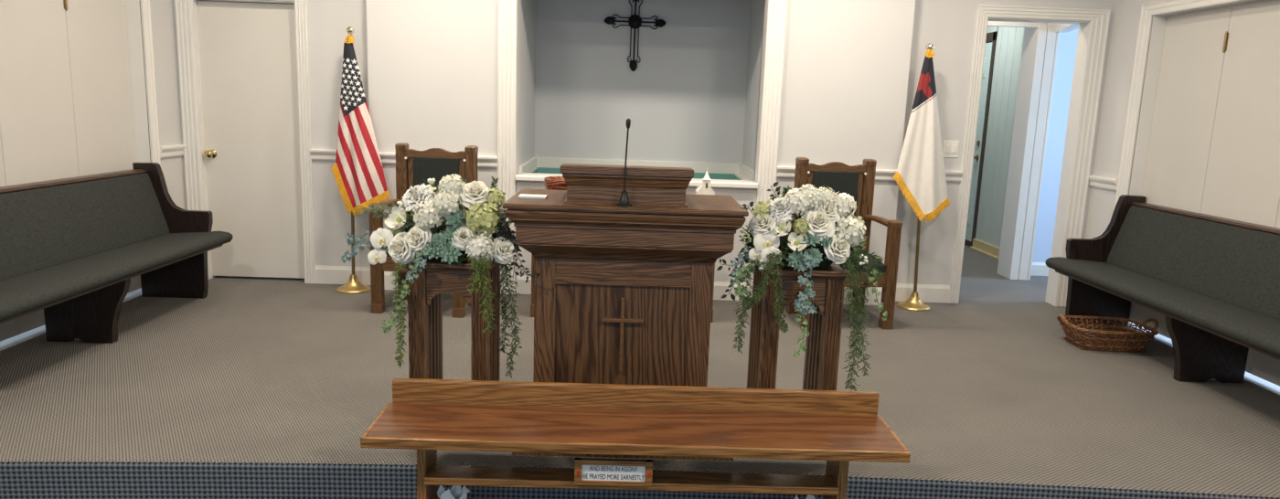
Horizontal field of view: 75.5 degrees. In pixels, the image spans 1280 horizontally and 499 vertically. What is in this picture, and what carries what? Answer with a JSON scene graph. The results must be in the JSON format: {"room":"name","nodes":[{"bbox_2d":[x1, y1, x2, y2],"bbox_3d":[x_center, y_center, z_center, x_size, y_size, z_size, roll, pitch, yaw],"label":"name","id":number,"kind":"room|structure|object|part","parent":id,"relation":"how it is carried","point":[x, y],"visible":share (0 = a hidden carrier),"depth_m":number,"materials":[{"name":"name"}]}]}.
{"room":"house of worship","nodes":[
{"label":"house of worship","id":0,"kind":"room"},
{"bbox_2d":[139,0,185,288],"bbox_3d":[-3.223,-0.552,2.967,0.120,3.050,5.725,2,10,-1],"label":"wall","id":1,"kind":"structure","parent":0,"point":[162,11],"depth_m":5.59,"materials":[{"name":"paint"}]},
{"bbox_2d":[0,0,141,341],"bbox_3d":[-3.276,-0.360,3.280,0.048,2.000,4.272,2,10,-1],"label":"door","id":2,"kind":"structure","parent":1,"relation":"in","point":[66,109],"depth_m":4.68,"materials":[{"name":"paint"}]},
{"bbox_3d":[-3.292,-0.481,3.962,0.035,2.000,0.577,2,10,-1],"label":"panel","id":3,"kind":"part","parent":2,"relation":"part of","materials":[{"name":"paint"}]},
{"bbox_3d":[-3.300,-0.583,4.533,0.035,2.000,0.577,2,10,-1],"label":"panel","id":4,"kind":"part","parent":2,"relation":"part of","materials":[{"name":"paint"}]},
{"bbox_3d":[-3.308,-0.683,5.101,0.035,2.000,0.572,2,10,-1],"label":"panel","id":5,"kind":"part","parent":2,"relation":"part of","materials":[{"name":"paint"}]},
{"bbox_2d":[0,245,1279,498],"bbox_3d":[-0.015,0.539,5.478,11.660,0.252,8.600,2,10,-1],"label":"floor","id":6,"kind":"structure","parent":0,"point":[254,388],"depth_m":3.79,"materials":[{"name":"carpet"}]},
{"bbox_2d":[0,162,233,343],"bbox_3d":[-2.939,0.062,4.357,0.592,0.878,2.100,2,10,-1],"label":"pew","id":7,"kind":"object","parent":6,"relation":"on","point":[71,249],"visible":1,"depth_m":4.42,"materials":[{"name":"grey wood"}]},
{"bbox_3d":[-3.174,-0.327,4.285,0.090,0.021,2.000,2,10,-1],"label":"rail","id":8,"kind":"part","parent":7,"relation":"part of","materials":[{"name":"brown wood"}]},
{"bbox_2d":[0,172,169,280],"bbox_3d":[-3.106,-0.111,4.324,0.165,0.418,2.000,2,10,-1],"label":"cushion","id":9,"kind":"object","parent":7,"relation":"on","point":[45,225],"depth_m":4.51,"materials":[{"name":"grey fabric"}]},
{"bbox_3d":[-3.017,-0.119,5.365,0.465,0.878,0.050,2,10,-1],"label":"panel","id":10,"kind":"part","parent":7,"relation":"part of","materials":[{"name":"brown wood"}]},
{"bbox_2d":[330,26,390,293],"bbox_3d":[-1.912,-0.590,5.606,0.383,1.797,0.227,8,12,30],"label":"flag","id":11,"kind":"object","parent":6,"relation":"on","point":[357,170],"visible":0.98,"depth_m":5.57,"materials":[{"name":"fabric"},{"name":"brass"}]},
{"bbox_3d":[-1.930,-1.396,5.498,0.063,0.056,0.055,2,10,-1],"label":"gold cord","id":12,"kind":"part","parent":11,"relation":"part of","materials":[{"name":"gold metal"}]},
{"bbox_2d":[368,142,478,318],"bbox_3d":[-1.368,-0.141,5.323,0.592,1.050,0.458,3,10,4],"label":"chair","id":13,"kind":"object","parent":6,"relation":"on","point":[412,166],"visible":0.41,"depth_m":5.41,"materials":[{"name":"brown wood"}]},
{"bbox_3d":[-1.649,0.055,5.179,0.068,0.695,0.068,3,10,4],"label":"post","id":14,"kind":"part","parent":13,"relation":"part of","materials":[{"name":"brown wood"}]},
{"bbox_3d":[-1.613,-0.291,5.316,0.050,0.044,0.334,3,10,7],"label":"arm","id":15,"kind":"part","parent":13,"relation":"part of","materials":[{"name":"brown wood"}]},
{"bbox_3d":[-1.389,0.100,5.166,0.470,0.090,0.025,3,10,4],"label":"seat rail","id":16,"kind":"part","parent":13,"relation":"part of","materials":[{"name":"brown wood"}]},
{"bbox_3d":[-1.585,-0.185,5.530,0.070,1.050,0.067,3,10,4],"label":"post","id":17,"kind":"part","parent":13,"relation":"part of","materials":[{"name":"brown wood"}]},
{"bbox_3d":[-1.337,-0.635,5.429,0.400,0.064,0.040,3,10,4],"label":"crest rail","id":18,"kind":"part","parent":13,"relation":"part of","materials":[{"name":"brown wood"}]},
{"bbox_3d":[-1.127,0.080,5.145,0.068,0.695,0.068,3,10,4],"label":"post","id":19,"kind":"part","parent":13,"relation":"part of","materials":[{"name":"brown wood"}]},
{"bbox_3d":[-1.122,-0.163,5.500,0.070,1.050,0.067,3,10,4],"label":"post","id":20,"kind":"part","parent":13,"relation":"part of","materials":[{"name":"brown wood"}]},
{"bbox_2d":[403,253,500,381],"bbox_3d":[-0.764,0.381,3.438,0.344,0.722,0.326,2,10,-1],"label":"stand","id":21,"kind":"object","parent":6,"relation":"on","point":[437,277],"visible":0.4,"depth_m":3.29,"materials":[{"name":"brown wood"}]},
{"bbox_2d":[341,173,542,378],"bbox_3d":[-0.800,0.109,3.316,0.648,0.837,0.522,-5,12,-34],"label":"flower arrangement","id":22,"kind":"object","parent":21,"relation":"on","point":[452,238],"visible":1,"depth_m":3.19,"materials":[{"name":"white plant"}]},
{"bbox_2d":[530,253,714,322],"bbox_3d":[-0.108,0.054,5.396,1.200,0.730,0.490,2,10,-1],"label":"table","id":23,"kind":"object","parent":6,"relation":"on","point":[532,257],"visible":0.07,"depth_m":5.22,"materials":[{"name":"brown wood"}]},
{"bbox_3d":[-0.651,0.081,5.221,0.072,0.700,0.072,2,10,-1],"label":"leg","id":24,"kind":"part","parent":23,"relation":"part of","materials":[{"name":"brown wood"}]},
{"bbox_3d":[0.438,0.115,5.242,0.072,0.700,0.072,2,10,-1],"label":"leg","id":25,"kind":"part","parent":23,"relation":"part of","materials":[{"name":"brown wood"}]},
{"bbox_2d":[502,163,748,386],"bbox_3d":[-0.071,0.192,3.515,0.948,1.115,0.544,2,10,-1],"label":"pulpit","id":26,"kind":"object","parent":6,"relation":"on","point":[623,296],"visible":0.84,"depth_m":3.34,"materials":[{"name":"brown wood"}]},
{"bbox_2d":[518,193,547,199],"bbox_3d":[-0.438,-0.217,3.381,0.113,0.008,0.089,2,10,-1],"label":"paper sheets","id":27,"kind":"object","parent":26,"relation":"on","point":[521,196],"visible":1,"depth_m":3.35,"materials":[{"name":"white paper"}]},
{"bbox_2d":[544,176,566,190],"bbox_3d":[-0.468,-0.388,5.308,0.300,0.144,0.300,2,10,-1],"label":"wooden bowl","id":28,"kind":"object","parent":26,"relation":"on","point":[552,183],"visible":0.16,"depth_m":5.18,"materials":[{"name":"brown wood"}]},
{"bbox_3d":[-0.078,0.400,3.412,0.548,0.540,0.018,2,10,-1],"label":"panel","id":29,"kind":"part","parent":26,"relation":"part of","materials":[{"name":"brown wood"}]},
{"bbox_3d":[-0.067,0.088,3.354,0.546,0.115,0.033,2,10,-1],"label":"rail","id":30,"kind":"part","parent":26,"relation":"part of","materials":[{"name":"brown wood"}]},
{"bbox_2d":[617,117,631,207],"bbox_3d":[-0.056,-0.334,3.175,0.056,0.338,0.056,2,10,-1],"label":"gooseneck microphone","id":31,"kind":"object","parent":26,"relation":"on","point":[624,200],"visible":1,"depth_m":3.18,"materials":[{"name":"black plastic"}]},
{"bbox_3d":[-0.061,-0.083,3.446,0.928,0.210,0.484,2,10,-1],"label":"cornice","id":32,"kind":"part","parent":26,"relation":"part of","materials":[{"name":"brown wood"}]},
{"bbox_2d":[695,167,714,194],"bbox_3d":[0.423,-0.413,5.334,0.112,0.248,0.164,2,10,-1],"label":"figurine","id":33,"kind":"object","parent":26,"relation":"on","point":[705,188],"visible":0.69,"depth_m":5.26,"materials":[{"name":"ceramic"}]},
{"bbox_2d":[746,262,850,390],"bbox_3d":[0.639,0.418,3.464,0.344,0.736,0.326,2,10,-1],"label":"stand","id":34,"kind":"object","parent":6,"relation":"on","point":[824,326],"visible":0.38,"depth_m":3.31,"materials":[{"name":"brown wood"}]},
{"bbox_2d":[716,181,887,391],"bbox_3d":[0.651,0.145,3.386,0.704,0.844,0.435,2,10,-1],"label":"flower arrangement","id":35,"kind":"object","parent":34,"relation":"on","point":[814,241],"visible":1,"depth_m":3.23,"materials":[{"name":"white plant"}]},
{"bbox_2d":[785,157,902,329],"bbox_3d":[1.304,-0.051,5.351,0.592,1.050,0.458,1,10,-8],"label":"chair","id":36,"kind":"object","parent":6,"relation":"on","point":[858,181],"visible":0.4,"depth_m":5.43,"materials":[{"name":"brown wood"}]},
{"bbox_3d":[1.048,-0.088,5.509,0.070,1.050,0.067,1,10,-8],"label":"post","id":37,"kind":"part","parent":36,"relation":"part of","materials":[{"name":"brown wood"}]},
{"bbox_3d":[1.065,0.156,5.155,0.068,0.695,0.068,1,10,-8],"label":"post","id":38,"kind":"part","parent":36,"relation":"part of","materials":[{"name":"brown wood"}]},
{"bbox_3d":[1.295,-0.546,5.455,0.400,0.064,0.040,1,10,-8],"label":"crest rail","id":39,"kind":"part","parent":36,"relation":"part of","materials":[{"name":"brown wood"}]},
{"bbox_3d":[1.507,-0.083,5.574,0.070,1.050,0.067,1,10,-8],"label":"post","id":40,"kind":"part","parent":36,"relation":"part of","materials":[{"name":"brown wood"}]},
{"bbox_3d":[1.323,0.191,5.196,0.470,0.090,0.025,1,10,-8],"label":"seat rail","id":41,"kind":"part","parent":36,"relation":"part of","materials":[{"name":"brown wood"}]},
{"bbox_2d":[844,254,886,273],"bbox_3d":[1.303,0.062,5.352,0.464,0.107,0.356,1,10,-8],"label":"seat cushion","id":42,"kind":"object","parent":36,"relation":"on","point":[882,267],"depth_m":5.21,"materials":[{"name":"green fabric"}]},
{"bbox_3d":[1.558,-0.187,5.362,0.050,0.044,0.334,0,10,-12],"label":"arm","id":43,"kind":"part","parent":36,"relation":"part of","materials":[{"name":"brown wood"}]},
{"bbox_3d":[1.584,0.161,5.228,0.068,0.695,0.068,1,10,-8],"label":"post","id":44,"kind":"part","parent":36,"relation":"part of","materials":[{"name":"brown wood"}]},
{"bbox_2d":[892,42,949,311],"bbox_3d":[1.938,-0.481,5.673,0.351,1.829,0.257,-5,12,-36],"label":"flag","id":45,"kind":"object","parent":6,"relation":"on","point":[920,176],"visible":1,"depth_m":5.62,"materials":[{"name":"white fabric"}]},
{"bbox_3d":[1.951,-1.317,5.567,0.063,0.056,0.055,2,10,-1],"label":"gold cord","id":46,"kind":"part","parent":45,"relation":"part of","materials":[{"name":"gold metal"}]},
{"bbox_2d":[1056,314,1158,352],"bbox_3d":[2.842,0.499,5.039,0.579,0.182,0.381,2,10,2],"label":"wicker basket","id":47,"kind":"object","parent":6,"relation":"on","point":[1120,343],"visible":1,"depth_m":4.96,"materials":[{"name":"brown wicker"}]},
{"bbox_3d":[2.587,0.437,5.038,0.064,0.078,0.134,2,10,2],"label":"handle","id":48,"kind":"part","parent":47,"relation":"part of","materials":[{"name":"wicker"}]},
{"bbox_3d":[3.100,0.458,5.022,0.063,0.077,0.134,2,10,2],"label":"handle","id":49,"kind":"part","parent":47,"relation":"part of","materials":[{"name":"wicker"}]},
{"bbox_2d":[1045,194,1279,383],"bbox_3d":[3.027,0.273,4.357,0.592,0.878,2.400,2,10,-1],"label":"pew","id":50,"kind":"object","parent":6,"relation":"on","point":[1215,281],"visible":0.95,"depth_m":4.55,"materials":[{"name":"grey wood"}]},
{"bbox_3d":[3.074,0.070,5.515,0.465,0.878,0.050,2,10,-1],"label":"panel","id":51,"kind":"part","parent":50,"relation":"part of","materials":[{"name":"brown wood"}]},
{"bbox_2d":[1106,205,1279,319],"bbox_3d":[3.206,0.111,4.331,0.165,0.418,2.300,2,10,-1],"label":"cushion","id":52,"kind":"object","parent":50,"relation":"on","point":[1236,263],"depth_m":4.66,"materials":[{"name":"grey fabric"}]},
{"bbox_3d":[3.289,-0.099,4.295,0.090,0.021,2.300,2,10,-1],"label":"rail","id":53,"kind":"part","parent":50,"relation":"part of","materials":[{"name":"brown wood"}]},
{"bbox_2d":[518,0,765,181],"bbox_3d":[0.019,-1.504,6.270,1.990,2.500,1.130,2,10,-1],"label":"wall","id":54,"kind":"structure","parent":0,"point":[692,93],"depth_m":6.75,"materials":[{"name":"paint"}]},
{"bbox_2d":[603,0,666,71],"bbox_3d":[-0.042,-1.768,6.670,0.504,0.644,0.048,2,10,-1],"label":"wall cross","id":55,"kind":"object","parent":54,"relation":"attached to","point":[634,21],"visible":1,"depth_m":6.65,"materials":[{"name":"black metal"}]},
{"bbox_2d":[518,157,754,180],"bbox_3d":[-0.006,-0.609,6.390,1.730,0.095,1.005,2,10,-1],"label":"trim","id":56,"kind":"structure","parent":54,"relation":"attached to","point":[742,172],"depth_m":6.85,"materials":[{"name":"paint"}]},
{"bbox_2d":[532,167,740,180],"bbox_3d":[-0.024,-0.261,6.446,1.690,0.630,0.995,2,10,-1],"label":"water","id":57,"kind":"structure","parent":54,"relation":"attached to","point":[540,170],"depth_m":6.87,"materials":[{"name":"teal liquid"}]},
{"bbox_2d":[172,0,1115,285],"bbox_3d":[0.030,-1.060,5.775,6.660,2.800,0.250,2,10,-1],"label":"wall","id":58,"kind":"structure","parent":0,"point":[428,69],"depth_m":5.68,"materials":[{"name":"paint"}]},
{"bbox_2d":[174,0,315,283],"bbox_3d":[-2.749,-0.794,5.827,0.885,2.065,0.122,2,10,-1],"label":"trim","id":59,"kind":"structure","parent":58,"relation":"attached to","point":[186,16],"depth_m":5.75,"materials":[{"name":"paint"}]},
{"bbox_2d":[197,0,304,278],"bbox_3d":[-2.734,-0.746,5.835,0.688,1.932,0.115,2,10,-1],"label":"door","id":60,"kind":"structure","parent":58,"relation":"in","point":[248,50],"depth_m":5.84,"materials":[{"name":"paint"}]},
{"bbox_3d":[-3.033,-0.674,5.823,0.068,0.068,0.075,2,10,-1],"label":"knob","id":61,"kind":"part","parent":60,"relation":"part of","materials":[{"name":"gold metal"}]},
{"bbox_2d":[497,0,517,294],"bbox_3d":[-0.910,-0.891,5.637,0.143,2.450,0.054,2,10,-1],"label":"trim","id":62,"kind":"structure","parent":58,"relation":"attached to","point":[507,9],"depth_m":5.62,"materials":[{"name":"paint"}]},
{"bbox_2d":[315,265,949,305],"bbox_3d":[-0.014,0.283,5.844,6.460,0.130,0.340,2,10,-1],"label":"baseboard","id":63,"kind":"structure","parent":58,"relation":"attached to","point":[324,274],"depth_m":5.95,"materials":[{"name":"paint"}]},
{"bbox_2d":[515,172,757,189],"bbox_3d":[-0.021,-0.481,5.808,1.675,0.046,0.205,2,10,-1],"label":"sill","id":64,"kind":"structure","parent":58,"relation":"attached to","point":[520,176],"depth_m":5.72,"materials":[{"name":"paint"}]},
{"bbox_2d":[159,144,1118,191],"bbox_3d":[0.016,-0.565,5.695,6.460,0.082,0.340,2,10,-1],"label":"trim","id":65,"kind":"structure","parent":58,"relation":"attached to","point":[177,150],"depth_m":5.73,"materials":[{"name":"paint"}]},
{"bbox_2d":[749,0,788,297],"bbox_3d":[0.895,-0.834,5.673,0.142,2.450,0.054,2,10,-1],"label":"trim","id":66,"kind":"structure","parent":58,"relation":"attached to","point":[777,9],"depth_m":5.64,"materials":[{"name":"paint"}]},
{"bbox_2d":[942,140,959,157],"bbox_3d":[2.207,-0.713,5.865,0.110,0.118,0.012,2,10,-1],"label":"light switch","id":67,"kind":"object","parent":58,"relation":"attached to","point":[950,149],"visible":0.95,"depth_m":5.86,"materials":[{"name":"white plastic"}]},
{"bbox_2d":[948,4,1110,307],"bbox_3d":[2.755,-0.643,5.947,0.920,2.110,0.152,2,10,-1],"label":"trim","id":68,"kind":"structure","parent":58,"relation":"attached to","point":[1093,27],"depth_m":5.85,"materials":[{"name":"paint"}]},
{"bbox_2d":[975,26,1024,247],"bbox_3d":[3.554,-1.375,8.262,0.060,2.800,2.550,2,10,-1],"label":"wall","id":69,"kind":"structure","parent":0,"point":[1009,40],"depth_m":8.09,"materials":[{"name":"white paint"}]},
{"bbox_2d":[964,42,991,246],"bbox_3d":[3.483,-1.128,8.894,0.111,2.090,0.860,2,10,-1],"label":"door","id":70,"kind":"structure","parent":69,"relation":"in","point":[988,46],"depth_m":8.53,"materials":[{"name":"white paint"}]},
{"bbox_3d":[3.464,-1.023,8.541,0.066,0.209,0.064,2,10,-1],"label":"knob","id":71,"kind":"part","parent":70,"relation":"part of","materials":[{"name":"gold metal"}]},
{"bbox_2d":[970,31,997,246],"bbox_3d":[3.527,-1.176,8.883,0.075,2.190,0.995,2,10,-1],"label":"trim","id":72,"kind":"structure","parent":69,"relation":"attached to","point":[991,37],"depth_m":8.39,"materials":[{"name":"wood"}]},
{"bbox_2d":[970,238,1000,260],"bbox_3d":[3.460,0.050,7.929,0.050,0.105,1.300,2,10,-1],"label":"baseboard","id":73,"kind":"structure","parent":69,"relation":"attached to","point":[988,250],"depth_m":8.24,"materials":[{"name":"beige wood"}]},
{"bbox_2d":[1032,27,1078,262],"bbox_3d":[4.408,-1.030,6.481,2.200,2.800,1.200,2,10,-1],"label":"wall","id":74,"kind":"structure","parent":0,"point":[1067,46],"depth_m":7.03,"materials":[{"name":"blue paint"}]},
{"bbox_2d":[1030,262,1049,276],"bbox_3d":[4.379,0.200,7.229,2.050,0.117,0.016,2,10,-1],"label":"baseboard","id":75,"kind":"structure","parent":74,"relation":"attached to","point":[1038,269],"depth_m":7.20,"materials":[{"name":"paint"}]},
{"bbox_2d":[1084,0,1262,238],"bbox_3d":[3.352,-0.342,3.097,0.120,3.050,5.725,2,10,-1],"label":"wall","id":76,"kind":"structure","parent":0,"point":[1126,13],"depth_m":5.67,"materials":[{"name":"paint"}]},
{"bbox_2d":[124,0,1243,210],"bbox_3d":[0.053,-0.278,3.336,6.660,2.110,4.465,2,10,-1],"label":"trim","id":77,"kind":"structure","parent":76,"relation":"attached to","point":[133,10],"depth_m":5.37,"materials":[{"name":"paint"}]},
{"bbox_2d":[1129,0,1279,386],"bbox_3d":[3.376,-0.143,3.381,0.048,2.000,4.212,2,10,-1],"label":"door","id":78,"kind":"structure","parent":76,"relation":"in","point":[1214,148],"depth_m":4.78,"materials":[{"name":"paint"}]},
{"bbox_3d":[3.358,-0.460,5.173,0.035,2.000,0.572,2,10,-1],"label":"panel","id":79,"kind":"part","parent":78,"relation":"part of","materials":[{"name":"paint"}]},
{"bbox_3d":[3.366,-0.359,4.605,0.035,2.000,0.577,2,10,-1],"label":"panel","id":80,"kind":"part","parent":78,"relation":"part of","materials":[{"name":"paint"}]},
{"bbox_3d":[3.374,-0.258,4.034,0.035,2.000,0.577,2,10,-1],"label":"panel","id":81,"kind":"part","parent":78,"relation":"part of","materials":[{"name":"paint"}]},
{"bbox_3d":[-0.054,1.649,0.088,7.800,0.060,6.400,2,10,-1],"label":"floor","id":82,"kind":"structure","parent":0,"visible":0},
{"bbox_2d":[437,485,469,498],"bbox_3d":[-0.631,0.953,2.801,0.116,0.326,0.116,0,10,-10],"label":"tissue box","id":83,"kind":"object","parent":82,"relation":"on","point":[455,492],"visible":0.96,"depth_m":2.78,"materials":[{"name":"paper"}]},
{"bbox_2d":[360,378,910,498],"bbox_3d":[-0.019,0.818,2.835,1.752,0.622,0.347,2,10,-1],"label":"table","id":84,"kind":"object","parent":82,"relation":"on","point":[838,428],"visible":0.99,"depth_m":2.77,"materials":[{"name":"brown wood"}]},
{"bbox_3d":[-0.721,0.858,2.803,0.030,0.507,0.160,2,10,-1],"label":"leg panel","id":85,"kind":"part","parent":84,"relation":"part of","materials":[{"name":"brown wood"}]},
{"bbox_2d":[574,458,652,486],"bbox_3d":[-0.086,0.721,2.673,0.252,0.084,0.023,2,10,-1],"label":"framed sign","id":86,"kind":"object","parent":84,"relation":"attached to","point":[587,471],"visible":1,"depth_m":2.67,"materials":[{"name":"brown wood"}]},
{"bbox_2d":[424,465,839,495],"bbox_3d":[-0.025,0.767,2.747,1.357,0.026,0.098,2,10,-1],"label":"shelf","id":87,"kind":"object","parent":84,"relation":"attached to","point":[433,474],"depth_m":2.71,"materials":[{"name":"brown wood"}]},
{"bbox_3d":[0.662,0.902,2.830,0.033,0.507,0.160,2,10,-1],"label":"leg panel","id":88,"kind":"part","parent":84,"relation":"part of","materials":[{"name":"brown wood"}]},
{"bbox_2d":[794,494,814,498],"bbox_3d":[0.568,0.996,2.825,0.116,0.316,0.116,3,10,5],"label":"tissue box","id":89,"kind":"object","parent":82,"relation":"on","point":[808,496],"visible":1,"depth_m":2.83,"materials":[{"name":"paper"}]},
{"bbox_3d":[2.674,-1.087,6.459,1.330,2.800,1.035,2,10,-1],"label":"wall","id":90,"kind":"structure","parent":0,"visible":0},
{"bbox_2d":[987,21,1079,280],"bbox_3d":[2.910,-1.024,6.721,1.374,2.600,0.938,10,13,38],"label":"trim","id":91,"kind":"structure","parent":90,"relation":"attached to","point":[1040,41],"depth_m":6.85,"materials":[{"name":"paint"}]}
]}

